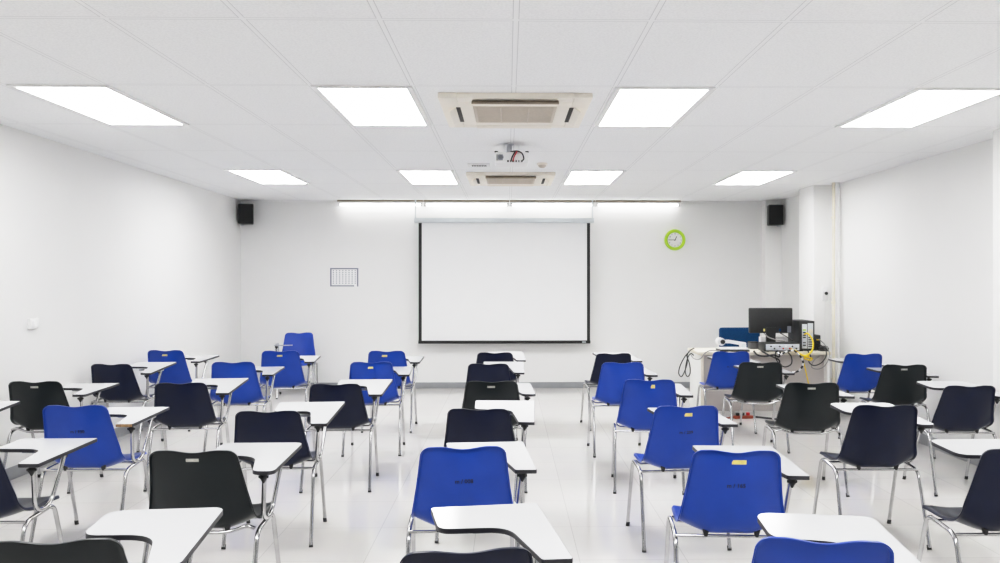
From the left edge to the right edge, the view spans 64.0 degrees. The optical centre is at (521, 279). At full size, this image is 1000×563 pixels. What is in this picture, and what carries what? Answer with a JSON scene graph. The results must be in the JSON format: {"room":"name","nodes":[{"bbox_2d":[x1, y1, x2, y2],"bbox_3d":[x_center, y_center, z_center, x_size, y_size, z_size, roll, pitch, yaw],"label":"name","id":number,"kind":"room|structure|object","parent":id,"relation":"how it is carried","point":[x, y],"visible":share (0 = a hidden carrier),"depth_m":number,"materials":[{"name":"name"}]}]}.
{"room":"classroom","nodes":[
{"label":"classroom","id":0,"kind":"room"},
{"bbox_2d":[0,124,240,468],"bbox_3d":[-3.945,0.209,4.535,0.640,2.713,14.000,0,0,-1],"label":"wall","id":1,"kind":"structure","parent":0,"point":[116,262],"depth_m":7.49,"materials":[{"name":"paint"}]},
{"bbox_2d":[27,318,38,328],"bbox_3d":[-3.925,0.351,6.436,0.033,0.086,0.120,0,0,-1],"label":"light switch","id":2,"kind":"object","parent":1,"relation":"attached to","point":[33,323],"visible":1,"depth_m":6.41,"materials":[{"name":"white plastic"}]},
{"bbox_2d":[5,393,211,479],"bbox_3d":[-4.036,1.516,4.527,0.118,0.100,13.987,0,0,0],"label":"baseboard","id":3,"kind":"structure","parent":1,"relation":"attached to","point":[13,472],"depth_m":6.66,"materials":[{"name":"plastic"}]},
{"bbox_2d":[238,203,253,225],"bbox_3d":[-3.920,-0.936,11.405,0.236,0.325,0.239,0,0,-8],"label":"wall speaker","id":4,"kind":"object","parent":1,"relation":"attached to","point":[245,211],"visible":1,"depth_m":11.29,"materials":[{"name":"black plastic"}]},
{"bbox_2d":[0,0,999,200],"bbox_3d":[-0.076,-1.197,4.599,8.200,0.100,14.200,0,0,-1],"label":"ceiling","id":5,"kind":"structure","parent":0,"point":[784,74],"depth_m":4.53,"materials":[{"name":"tile"}]},
{"bbox_2d":[6,84,189,125],"bbox_3d":[-2.728,-1.141,5.286,0.597,0.012,1.197,0,0,-1],"label":"recessed light","id":6,"kind":"object","parent":5,"relation":"in","point":[108,105],"visible":1,"depth_m":5.16,"materials":[{"name":"white plastic"}]},
{"bbox_2d":[224,169,310,183],"bbox_3d":[-2.787,-1.141,8.885,0.597,0.012,1.197,0,0,-1],"label":"recessed light","id":7,"kind":"object","parent":5,"relation":"in","point":[260,176],"visible":1,"depth_m":8.80,"materials":[{"name":"white plastic"}]},
{"bbox_2d":[311,85,430,126],"bbox_3d":[-0.953,-1.141,5.315,0.597,0.012,1.197,0,0,-1],"label":"recessed light","id":8,"kind":"object","parent":5,"relation":"in","point":[357,105],"visible":1,"depth_m":5.19,"materials":[{"name":"white plastic"}]},
{"bbox_2d":[337,200,422,205],"bbox_3d":[-2.020,-1.103,11.478,1.226,0.087,0.060,0,0,-1],"label":"light","id":9,"kind":"object","parent":5,"relation":"attached to","point":[387,202],"visible":1,"depth_m":11.46,"materials":[{"name":"white plastic"}]},
{"bbox_2d":[396,170,459,184],"bbox_3d":[-1.012,-1.141,8.915,0.597,0.012,1.197,0,0,-1],"label":"recessed light","id":10,"kind":"object","parent":5,"relation":"in","point":[421,177],"visible":1,"depth_m":8.88,"materials":[{"name":"white plastic"}]},
{"bbox_2d":[424,200,508,205],"bbox_3d":[-0.785,-1.103,11.499,1.226,0.087,0.060,0,0,-1],"label":"light","id":11,"kind":"object","parent":5,"relation":"attached to","point":[426,202],"visible":1,"depth_m":11.48,"materials":[{"name":"white plastic"}]},
{"bbox_2d":[467,163,489,166],"bbox_3d":[-0.419,-1.140,7.880,0.217,0.014,0.209,0,0,-1],"label":"outlet plate","id":12,"kind":"object","parent":5,"relation":"attached to","point":[468,164],"visible":1,"depth_m":7.84,"materials":[{"name":"white plastic"}]},
{"bbox_2d":[414,200,593,345],"bbox_3d":[-0.244,-0.105,11.443,2.570,2.085,0.110,0,0,-1],"label":"projection screen","id":13,"kind":"object","parent":5,"relation":"hanging from","point":[504,281],"visible":1,"depth_m":11.44,"materials":[{"name":"white fabric"}]},
{"bbox_2d":[466,172,554,185],"bbox_3d":[-0.118,-1.114,8.969,0.950,0.067,0.950,0,0,-1],"label":"air conditioner","id":14,"kind":"object","parent":5,"relation":"attached to","point":[474,178],"visible":1,"depth_m":8.75,"materials":[{"name":"beige plastic"}]},
{"bbox_2d":[486,178,534,183],"bbox_3d":[-0.118,-1.112,8.979,0.540,0.014,0.520,0,0,-1],"label":"grille","id":15,"kind":"object","parent":14,"relation":"attached to","point":[488,180],"depth_m":8.96,"materials":[{"name":"beige plastic"}]},
{"bbox_2d":[495,143,528,166],"bbox_3d":[-0.081,-1.059,6.746,0.284,0.176,0.307,0,0,-1],"label":"ceiling projector","id":16,"kind":"object","parent":5,"relation":"hanging from","point":[515,158],"visible":1,"depth_m":6.64,"materials":[{"name":"white plastic"}]},
{"bbox_2d":[438,92,592,128],"bbox_3d":[-0.044,-1.114,5.370,0.950,0.067,0.950,0,0,-1],"label":"air conditioner","id":17,"kind":"object","parent":5,"relation":"attached to","point":[470,110],"visible":1,"depth_m":5.20,"materials":[{"name":"beige plastic"}]},
{"bbox_2d":[473,106,556,122],"bbox_3d":[-0.044,-1.112,5.380,0.540,0.014,0.520,0,0,-1],"label":"grille","id":18,"kind":"object","parent":17,"relation":"attached to","point":[481,114],"depth_m":5.34,"materials":[{"name":"beige plastic"}]},
{"bbox_2d":[537,162,546,167],"bbox_3d":[0.205,-1.124,7.854,0.104,0.046,0.104,0,0,-1],"label":"smoke detector","id":19,"kind":"object","parent":5,"relation":"attached to","point":[541,164],"visible":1,"depth_m":7.82,"materials":[{"name":"beige plastic"}]},
{"bbox_2d":[510,200,594,206],"bbox_3d":[0.450,-1.103,11.519,1.226,0.087,0.060,0,0,-1],"label":"light","id":20,"kind":"object","parent":5,"relation":"attached to","point":[514,202],"visible":1,"depth_m":11.50,"materials":[{"name":"white plastic"}]},
{"bbox_2d":[561,170,625,184],"bbox_3d":[0.787,-1.141,8.944,0.597,0.012,1.197,0,0,-1],"label":"recessed light","id":21,"kind":"object","parent":5,"relation":"in","point":[573,177],"visible":1,"depth_m":8.88,"materials":[{"name":"white plastic"}]},
{"bbox_2d":[565,172,620,183],"bbox_3d":[0.787,-1.142,8.944,0.526,0.008,1.138,0,0,-1],"label":"diffuser","id":22,"kind":"object","parent":21,"relation":"attached to","point":[571,177],"depth_m":8.88,"materials":[{"name":"white plastic"}]},
{"bbox_2d":[595,200,680,206],"bbox_3d":[1.685,-1.103,11.539,1.226,0.087,0.060,0,0,-1],"label":"light","id":23,"kind":"object","parent":5,"relation":"attached to","point":[598,202],"visible":1,"depth_m":11.52,"materials":[{"name":"white plastic"}]},
{"bbox_2d":[594,87,715,126],"bbox_3d":[0.847,-1.141,5.345,0.597,0.012,1.197,0,0,-1],"label":"recessed light","id":24,"kind":"object","parent":5,"relation":"in","point":[626,106],"visible":1,"depth_m":5.22,"materials":[{"name":"white plastic"}]},
{"bbox_2d":[712,170,797,184],"bbox_3d":[2.587,-1.141,8.974,0.597,0.012,1.197,0,0,-1],"label":"recessed light","id":25,"kind":"object","parent":5,"relation":"in","point":[743,177],"visible":1,"depth_m":8.88,"materials":[{"name":"white plastic"}]},
{"bbox_2d":[835,88,999,127],"bbox_3d":[2.647,-1.141,5.374,0.597,0.012,1.197,0,0,-1],"label":"recessed light","id":26,"kind":"object","parent":5,"relation":"in","point":[917,107],"visible":1,"depth_m":5.28,"materials":[{"name":"white plastic"}]},
{"bbox_2d":[0,388,999,562],"bbox_3d":[-0.076,1.616,4.599,8.200,0.100,14.200,0,0,-1],"label":"floor","id":27,"kind":"structure","parent":0,"point":[572,488],"depth_m":5.87,"materials":[{"name":"tile"}]},
{"bbox_2d":[0,401,19,411],"bbox_3d":[-3.635,1.167,5.037,0.593,0.807,0.670,0,0,-1],"label":"chair","id":28,"kind":"object","parent":27,"relation":"on","point":[4,405],"visible":1,"depth_m":5.29,"materials":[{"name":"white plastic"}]},
{"bbox_2d":[0,438,96,542],"bbox_3d":[-2.530,1.167,3.929,0.593,0.807,0.670,0,0,-1],"label":"chair","id":29,"kind":"object","parent":27,"relation":"on","point":[46,450],"visible":1,"depth_m":3.92,"materials":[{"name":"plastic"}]},
{"bbox_2d":[3,381,118,493],"bbox_3d":[-3.541,1.156,6.179,0.593,0.829,0.670,0,0,-1],"label":"chair","id":30,"kind":"object","parent":27,"relation":"on","point":[33,397],"visible":0.54,"depth_m":5.91,"materials":[{"name":"black plastic"}]},
{"bbox_2d":[29,405,168,541],"bbox_3d":[-2.582,1.148,4.959,0.563,0.845,0.670,0,0,-2],"label":"chair","id":31,"kind":"object","parent":27,"relation":"on","point":[89,421],"visible":0.91,"depth_m":4.71,"materials":[{"name":"blue plastic"}]},
{"bbox_2d":[0,507,222,562],"bbox_3d":[-1.339,1.156,2.600,0.592,0.829,0.670,0,0,-6],"label":"chair","id":32,"kind":"object","parent":27,"relation":"on","point":[173,535],"visible":1,"depth_m":2.61,"materials":[{"name":"black plastic"}]},
{"bbox_2d":[90,362,175,451],"bbox_3d":[-3.697,1.167,7.598,0.593,0.807,0.670,0,0,1],"label":"chair","id":33,"kind":"object","parent":27,"relation":"on","point":[128,390],"visible":0.9,"depth_m":7.35,"materials":[{"name":"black plastic"}]},
{"bbox_2d":[142,350,218,430],"bbox_3d":[-3.651,1.148,8.604,0.593,0.845,0.670,0,0,1],"label":"chair","id":34,"kind":"object","parent":27,"relation":"on","point":[178,373],"visible":0.66,"depth_m":8.35,"materials":[{"name":"blue plastic"}]},
{"bbox_2d":[143,378,248,491],"bbox_3d":[-2.528,1.167,6.274,0.613,0.807,0.686,0,0,-6],"label":"chair","id":35,"kind":"object","parent":27,"relation":"on","point":[190,406],"visible":0.96,"depth_m":6.02,"materials":[{"name":"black plastic"}]},
{"bbox_2d":[142,442,301,562],"bbox_3d":[-1.401,1.156,3.800,0.592,0.829,0.670,0,0,-1],"label":"chair","id":36,"kind":"object","parent":27,"relation":"on","point":[214,478],"visible":0.81,"depth_m":3.54,"materials":[{"name":"black plastic"}]},
{"bbox_2d":[203,362,284,451],"bbox_3d":[-2.548,1.148,7.416,0.593,0.845,0.670,0,0,-4],"label":"chair","id":37,"kind":"object","parent":27,"relation":"on","point":[250,392],"visible":0.86,"depth_m":7.17,"materials":[{"name":"blue plastic"}]},
{"bbox_2d":[221,402,344,548],"bbox_3d":[-1.460,1.167,4.996,0.613,0.807,0.686,0,0,-4],"label":"chair","id":38,"kind":"object","parent":27,"relation":"on","point":[282,425],"visible":0.7,"depth_m":4.74,"materials":[{"name":"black plastic"}]},
{"bbox_2d":[256,350,320,430],"bbox_3d":[-2.475,1.148,8.543,0.593,0.845,0.670,0,0,-6],"label":"chair","id":39,"kind":"object","parent":27,"relation":"on","point":[292,376],"visible":0.88,"depth_m":8.29,"materials":[{"name":"blue plastic"}]},
{"bbox_2d":[274,332,317,398],"bbox_3d":[-3.034,1.148,10.806,0.554,0.845,0.525,0,0,-11],"label":"chair","id":40,"kind":"object","parent":27,"relation":"on","point":[303,343],"visible":0.51,"depth_m":11.01,"materials":[{"name":"blue plastic"}]},
{"bbox_2d":[299,379,392,492],"bbox_3d":[-1.341,1.167,6.212,0.613,0.807,0.686,0,0,-3],"label":"chair","id":41,"kind":"object","parent":27,"relation":"on","point":[353,414],"visible":0.77,"depth_m":5.97,"materials":[{"name":"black plastic"}]},
{"bbox_2d":[341,362,412,456],"bbox_3d":[-1.315,1.148,7.423,0.593,0.845,0.670,0,0,-3],"label":"chair","id":42,"kind":"object","parent":27,"relation":"on","point":[358,370],"visible":0.7,"depth_m":7.17,"materials":[{"name":"blue plastic"}]},
{"bbox_2d":[361,351,423,432],"bbox_3d":[-1.351,1.148,8.528,0.593,0.845,0.670,0,0,0],"label":"chair","id":43,"kind":"object","parent":27,"relation":"on","point":[397,358],"visible":0.6,"depth_m":8.26,"materials":[{"name":"blue plastic"}]},
{"bbox_2d":[406,441,536,553],"bbox_3d":[-0.244,1.148,3.810,0.593,0.845,0.670,0,0,-4],"label":"chair","id":44,"kind":"object","parent":27,"relation":"on","point":[464,473],"visible":0.66,"depth_m":3.54,"materials":[{"name":"blue plastic"}]},
{"bbox_2d":[435,400,534,542],"bbox_3d":[-0.204,1.167,5.069,0.593,0.807,0.670,0,0,3],"label":"chair","id":45,"kind":"object","parent":27,"relation":"on","point":[490,421],"visible":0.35,"depth_m":4.79,"materials":[{"name":"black plastic"}]},
{"bbox_2d":[400,503,572,562],"bbox_3d":[-0.169,1.177,2.645,0.593,0.787,0.670,0,0,-8],"label":"chair","id":46,"kind":"object","parent":27,"relation":"on","point":[526,523],"visible":1,"depth_m":2.71,"materials":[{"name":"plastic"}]},
{"bbox_2d":[462,362,524,440],"bbox_3d":[-0.261,1.167,7.636,0.593,0.807,0.670,0,0,1],"label":"chair","id":47,"kind":"object","parent":27,"relation":"on","point":[488,371],"visible":0.41,"depth_m":7.35,"materials":[{"name":"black plastic"}]},
{"bbox_2d":[462,381,535,492],"bbox_3d":[-0.194,1.156,6.192,0.592,0.829,0.670,0,0,-2],"label":"chair","id":48,"kind":"object","parent":27,"relation":"on","point":[474,390],"visible":0.33,"depth_m":5.90,"materials":[{"name":"black plastic"}]},
{"bbox_2d":[476,351,525,426],"bbox_3d":[-0.253,1.167,8.764,0.593,0.807,0.670,0,0,-2],"label":"chair","id":49,"kind":"object","parent":27,"relation":"on","point":[499,356],"visible":0.34,"depth_m":8.47,"materials":[{"name":"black plastic"}]},
{"bbox_2d":[580,352,641,430],"bbox_3d":[0.957,1.167,8.660,0.593,0.807,0.670,0,0,-7],"label":"chair","id":50,"kind":"object","parent":27,"relation":"on","point":[601,357],"visible":0.46,"depth_m":8.39,"materials":[{"name":"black plastic"}]},
{"bbox_2d":[587,362,657,457],"bbox_3d":[0.917,1.148,7.391,0.593,0.845,0.670,0,0,-2],"label":"chair","id":51,"kind":"object","parent":27,"relation":"on","point":[612,377],"visible":0.65,"depth_m":7.12,"materials":[{"name":"blue plastic"}]},
{"bbox_2d":[611,379,692,494],"bbox_3d":[0.992,1.148,6.162,0.593,0.845,0.670,0,0,4],"label":"chair","id":52,"kind":"object","parent":27,"relation":"on","point":[637,395],"visible":0.7,"depth_m":5.89,"materials":[{"name":"blue plastic"}]},
{"bbox_2d":[626,405,737,551],"bbox_3d":[0.967,1.148,4.941,0.593,0.845,0.670,0,0,-4],"label":"chair","id":53,"kind":"object","parent":27,"relation":"on","point":[674,430],"visible":0.73,"depth_m":4.67,"materials":[{"name":"blue plastic"}]},
{"bbox_2d":[696,351,760,433],"bbox_3d":[2.165,1.148,8.463,0.593,0.845,0.670,0,0,-1],"label":"chair","id":54,"kind":"object","parent":27,"relation":"on","point":[722,374],"visible":0.7,"depth_m":8.19,"materials":[{"name":"blue plastic"}]},
{"bbox_2d":[664,445,809,562],"bbox_3d":[0.970,1.148,3.731,0.593,0.845,0.670,0,0,3],"label":"chair","id":55,"kind":"object","parent":27,"relation":"on","point":[727,488],"visible":0.91,"depth_m":3.47,"materials":[{"name":"blue plastic"}]},
{"bbox_2d":[719,327,759,347],"bbox_3d":[2.831,1.092,10.680,0.579,0.948,0.572,0,0,-4],"label":"office chair","id":56,"kind":"object","parent":27,"relation":"on","point":[741,334],"visible":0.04,"depth_m":10.39,"materials":[{"name":"blue fabric"}]},
{"bbox_2d":[734,412,752,418],"bbox_3d":[2.511,1.532,9.043,0.220,0.068,0.050,0,0,-10],"label":"power strip","id":57,"kind":"object","parent":27,"relation":"on","point":[737,416],"visible":0.85,"depth_m":9.02,"materials":[{"name":"red plastic"}]},
{"bbox_2d":[720,362,794,453],"bbox_3d":[2.203,1.156,7.547,0.593,0.829,0.670,0,0,1],"label":"chair","id":58,"kind":"object","parent":27,"relation":"on","point":[754,382],"visible":0.97,"depth_m":7.28,"materials":[{"name":"black plastic"}]},
{"bbox_2d":[687,348,830,410],"bbox_3d":[2.763,1.191,9.362,1.515,0.750,0.570,0,0,-1],"label":"desk","id":59,"kind":"object","parent":27,"relation":"on","point":[700,368],"visible":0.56,"depth_m":9.20,"materials":[{"name":"white laminate"}]},
{"bbox_2d":[678,348,693,376],"bbox_3d":[1.940,0.951,9.208,0.282,0.322,0.110,0,0,-39],"label":"coiled cable","id":60,"kind":"object","parent":59,"relation":"hanging from","point":[686,355],"visible":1,"depth_m":9.16,"materials":[{"name":"grey plastic"}]},
{"bbox_2d":[690,350,719,359],"bbox_3d":[2.104,0.849,9.097,0.339,0.114,0.147,0,0,-1],"label":"lead","id":61,"kind":"object","parent":59,"relation":"on","point":[708,350],"visible":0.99,"depth_m":9.05,"materials":[{"name":"white plastic"}]},
{"bbox_2d":[715,337,749,351],"bbox_3d":[2.424,0.740,9.211,0.350,0.153,0.240,0,0,-1],"label":"camera","id":62,"kind":"object","parent":59,"relation":"on","point":[720,341],"visible":0.99,"depth_m":9.16,"materials":[{"name":"white plastic"}]},
{"bbox_2d":[716,347,748,349],"bbox_3d":[2.433,0.787,9.219,0.320,0.018,0.215,0,0,-1],"label":"tray","id":63,"kind":"object","parent":59,"relation":"on","point":[717,348],"depth_m":9.11,"materials":[{"name":"white plastic"}]},
{"bbox_2d":[748,341,757,348],"bbox_3d":[2.763,0.775,9.517,0.110,0.082,0.120,0,0,-1],"label":"switch box","id":64,"kind":"object","parent":59,"relation":"on","point":[751,344],"visible":0.76,"depth_m":9.46,"materials":[{"name":"grey plastic"}]},
{"bbox_2d":[753,351,780,357],"bbox_3d":[2.781,0.836,9.045,0.318,0.082,0.039,0,0,2],"label":"cable","id":65,"kind":"object","parent":59,"relation":"on","point":[753,351],"visible":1,"depth_m":9.03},
{"bbox_2d":[749,308,791,341],"bbox_3d":[2.930,0.572,9.430,0.510,0.488,0.200,0,0,-1],"label":"computer monitor","id":66,"kind":"object","parent":59,"relation":"on","point":[770,321],"visible":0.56,"depth_m":9.38,"materials":[{"name":"black plastic"}]},
{"bbox_2d":[759,336,787,341],"bbox_3d":[3.027,0.747,9.604,0.330,0.138,0.075,0,0,-1],"label":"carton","id":67,"kind":"object","parent":59,"relation":"on","point":[761,339],"visible":0.25,"depth_m":9.57,"materials":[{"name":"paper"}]},
{"bbox_2d":[758,342,800,351],"bbox_3d":[2.969,0.767,9.193,0.420,0.098,0.234,0,0,-1],"label":"amplifier","id":68,"kind":"object","parent":59,"relation":"on","point":[764,346],"visible":0.94,"depth_m":9.09,"materials":[{"name":"grey plastic"}]},
{"bbox_2d":[791,348,812,360],"bbox_3d":[3.168,0.842,9.031,0.246,0.144,0.034,0,0,6],"label":"cable","id":69,"kind":"object","parent":68,"relation":"attached to","point":[805,357],"visible":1,"depth_m":9.02,"materials":[{"name":"yellow plastic"}]},
{"bbox_2d":[760,350,798,372],"bbox_3d":[2.931,0.932,9.037,0.452,0.288,0.043,0,0,3],"label":"cable","id":70,"kind":"object","parent":59,"relation":"hanging from","point":[760,350],"visible":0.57,"depth_m":9.03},
{"bbox_2d":[775,350,792,367],"bbox_3d":[2.964,0.892,9.050,0.201,0.191,0.053,0,0,-1],"label":"cable","id":71,"kind":"object","parent":59,"relation":"hanging from","point":[776,350],"visible":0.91,"depth_m":9.03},
{"bbox_2d":[777,349,803,372],"bbox_3d":[3.039,0.920,9.032,0.305,0.273,0.054,0,0,8],"label":"cable","id":72,"kind":"object","parent":59,"relation":"hanging from","point":[796,352],"visible":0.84,"depth_m":9.02,"materials":[{"name":"white plastic"}]},
{"bbox_2d":[788,319,813,350],"bbox_3d":[3.281,0.643,9.376,0.170,0.345,0.398,0,0,-1],"label":"computer tower","id":73,"kind":"object","parent":59,"relation":"on","point":[799,326],"visible":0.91,"depth_m":9.19,"materials":[{"name":"black plastic"}]},
{"bbox_2d":[795,333,813,355],"bbox_3d":[3.219,0.730,9.055,0.206,0.262,0.154,0,0,-38],"label":"cable","id":74,"kind":"object","parent":59,"relation":"hanging from","point":[810,336],"visible":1,"depth_m":9.03,"materials":[{"name":"yellow plastic"}]},
{"bbox_2d":[814,334,820,349],"bbox_3d":[3.430,0.729,9.427,0.100,0.175,0.262,0,0,-1],"label":"box","id":75,"kind":"object","parent":59,"relation":"on","point":[816,337],"visible":0.29,"depth_m":9.30,"materials":[{"name":"black plastic"}]},
{"bbox_2d":[808,342,826,365],"bbox_3d":[3.351,0.846,9.160,0.218,0.252,0.266,0,0,-1],"label":"cable","id":76,"kind":"object","parent":59,"relation":"hanging from","point":[816,342],"visible":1,"depth_m":9.04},
{"bbox_2d":[811,339,829,369],"bbox_3d":[3.385,0.846,9.161,0.225,0.331,0.268,0,0,-1],"label":"cable","id":77,"kind":"object","parent":59,"relation":"hanging from","point":[819,339],"visible":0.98,"depth_m":9.04,"materials":[{"name":"grey plastic"}]},
{"bbox_2d":[818,346,828,350],"bbox_3d":[3.466,0.785,9.178,0.105,0.062,0.080,0,0,-1],"label":"adapter","id":78,"kind":"object","parent":59,"relation":"on","point":[820,348],"visible":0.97,"depth_m":9.14,"materials":[{"name":"plastic"}]},
{"bbox_2d":[755,416,775,419],"bbox_3d":[2.974,1.550,8.915,0.754,0.031,0.204,0,0,8],"label":"cord","id":79,"kind":"object","parent":27,"relation":"on","point":[755,416],"visible":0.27,"depth_m":9.01,"materials":[{"name":"grey plastic"}]},
{"bbox_2d":[762,382,854,496],"bbox_3d":[2.153,1.156,6.105,0.593,0.829,0.670,0,0,2],"label":"chair","id":80,"kind":"object","parent":27,"relation":"on","point":[804,407],"visible":0.98,"depth_m":5.85,"materials":[{"name":"black plastic"}]},
{"bbox_2d":[831,182,835,382],"bbox_3d":[3.680,0.209,9.425,0.042,2.713,0.048,0,0,-1],"label":"vertical pipe","id":81,"kind":"object","parent":27,"relation":"on","point":[833,217],"visible":0.96,"depth_m":9.41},
{"bbox_2d":[751,513,920,562],"bbox_3d":[0.925,1.148,2.550,0.592,0.845,0.670,0,0,8],"label":"chair","id":82,"kind":"object","parent":27,"relation":"on","point":[791,538],"visible":1,"depth_m":2.49,"materials":[{"name":"blue plastic"}]},
{"bbox_2d":[836,182,839,402],"bbox_3d":[3.733,0.209,9.426,0.044,2.713,0.050,0,0,-1],"label":"vertical pipe","id":83,"kind":"object","parent":27,"relation":"on","point":[838,183],"visible":0.82,"depth_m":9.41,"materials":[{"name":"white plastic"}]},
{"bbox_2d":[828,353,886,438],"bbox_3d":[3.408,1.148,8.224,0.593,0.845,0.670,0,0,-3],"label":"chair","id":84,"kind":"object","parent":27,"relation":"on","point":[854,378],"visible":0.66,"depth_m":7.95,"materials":[{"name":"blue plastic"}]},
{"bbox_2d":[812,403,933,549],"bbox_3d":[2.154,1.148,4.969,0.592,0.845,0.669,0,0,0],"label":"chair","id":85,"kind":"object","parent":27,"relation":"on","point":[878,436],"visible":1,"depth_m":4.71,"materials":[{"name":"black plastic"}]},
{"bbox_2d":[859,364,938,458],"bbox_3d":[3.413,1.156,7.339,0.593,0.829,0.670,0,0,2],"label":"chair","id":86,"kind":"object","parent":27,"relation":"on","point":[896,385],"visible":0.87,"depth_m":7.07,"materials":[{"name":"black plastic"}]},
{"bbox_2d":[902,381,999,495],"bbox_3d":[3.287,1.167,6.112,0.592,0.807,0.669,0,0,0],"label":"chair","id":87,"kind":"object","parent":27,"relation":"on","point":[963,407],"visible":0.87,"depth_m":5.86,"materials":[{"name":"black plastic"}]},
{"bbox_2d":[917,439,999,562],"bbox_3d":[2.202,1.148,3.757,0.592,0.845,0.669,0,0,-1],"label":"chair","id":88,"kind":"object","parent":27,"relation":"on","point":[980,510],"visible":1,"depth_m":3.54,"materials":[{"name":"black plastic"}]},
{"bbox_2d":[241,202,761,382],"bbox_3d":[-0.192,0.209,11.648,8.200,2.713,0.100,0,0,-1],"label":"wall","id":89,"kind":"structure","parent":0,"point":[652,302],"depth_m":11.59,"materials":[{"name":"paint"}]},
{"bbox_2d":[330,267,358,286],"bbox_3d":[-2.556,-0.040,11.557,0.424,0.284,0.004,0,0,-1],"label":"sheet","id":90,"kind":"object","parent":89,"relation":"attached to","point":[339,276],"visible":1,"depth_m":11.56,"materials":[{"name":"white paper"}]},
{"bbox_2d":[259,382,689,388],"bbox_3d":[-0.136,1.524,11.592,7.810,0.085,0.015,0,0,-1],"label":"baseboard","id":91,"kind":"structure","parent":89,"relation":"attached to","point":[417,384],"depth_m":11.59,"materials":[{"name":"grey plastic"}]},
{"bbox_2d":[241,200,761,202],"bbox_3d":[-0.166,-1.136,11.589,7.790,0.022,0.020,0,0,-1],"label":"trim","id":92,"kind":"structure","parent":89,"relation":"attached to","point":[241,200],"depth_m":11.54,"materials":[{"name":"white ceramic"}]},
{"bbox_2d":[664,229,685,249],"bbox_3d":[2.234,-0.582,11.617,0.306,0.306,0.040,0,0,-1],"label":"wall clock","id":93,"kind":"object","parent":89,"relation":"attached to","point":[674,239],"visible":1,"depth_m":11.62,"materials":[{"name":"plastic"}]},
{"bbox_2d":[762,200,782,336],"bbox_3d":[3.659,0.209,11.597,0.300,2.713,0.170,0,0,-1],"label":"wall","id":94,"kind":"structure","parent":89,"relation":"attached to","point":[771,235],"depth_m":11.51,"materials":[{"name":"paint"}]},
{"bbox_2d":[781,138,992,438],"bbox_3d":[3.929,0.209,4.665,0.160,2.713,14.000,0,0,-1],"label":"wall","id":95,"kind":"structure","parent":0,"point":[916,237],"depth_m":7.65,"materials":[{"name":"paint"}]},
{"bbox_2d":[767,204,782,226],"bbox_3d":[3.617,-0.921,11.411,0.236,0.325,0.239,0,0,0],"label":"wall speaker","id":96,"kind":"object","parent":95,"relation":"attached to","point":[774,212],"visible":1,"depth_m":11.29,"materials":[{"name":"black plastic"}]},
{"bbox_2d":[799,185,831,382],"bbox_3d":[3.684,0.209,9.922,0.305,2.713,0.480,0,0,-1],"label":"pillar","id":97,"kind":"structure","parent":95,"relation":"attached to","point":[815,201],"depth_m":9.68,"materials":[{"name":"paint"}]},
{"bbox_2d":[822,287,827,342],"bbox_3d":[3.671,0.423,9.657,0.066,0.685,0.050,0,0,-1],"label":"wall control box","id":98,"kind":"object","parent":95,"relation":"attached to","point":[824,289],"visible":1,"depth_m":9.65,"materials":[{"name":"white plastic"}]},
{"bbox_2d":[850,415,978,465],"bbox_3d":[3.882,1.516,4.657,0.022,0.100,13.985,0,0,-1],"label":"baseboard","id":99,"kind":"structure","parent":95,"relation":"attached to","point":[923,439],"depth_m":7.37,"materials":[{"name":"grey plastic"}]},
{"bbox_2d":[993,129,999,438],"bbox_3d":[3.765,0.209,5.908,0.275,2.713,0.490,0,0,-1],"label":"trim","id":100,"kind":"structure","parent":95,"relation":"attached to","point":[996,133],"depth_m":6.10,"materials":[{"name":"paint"}]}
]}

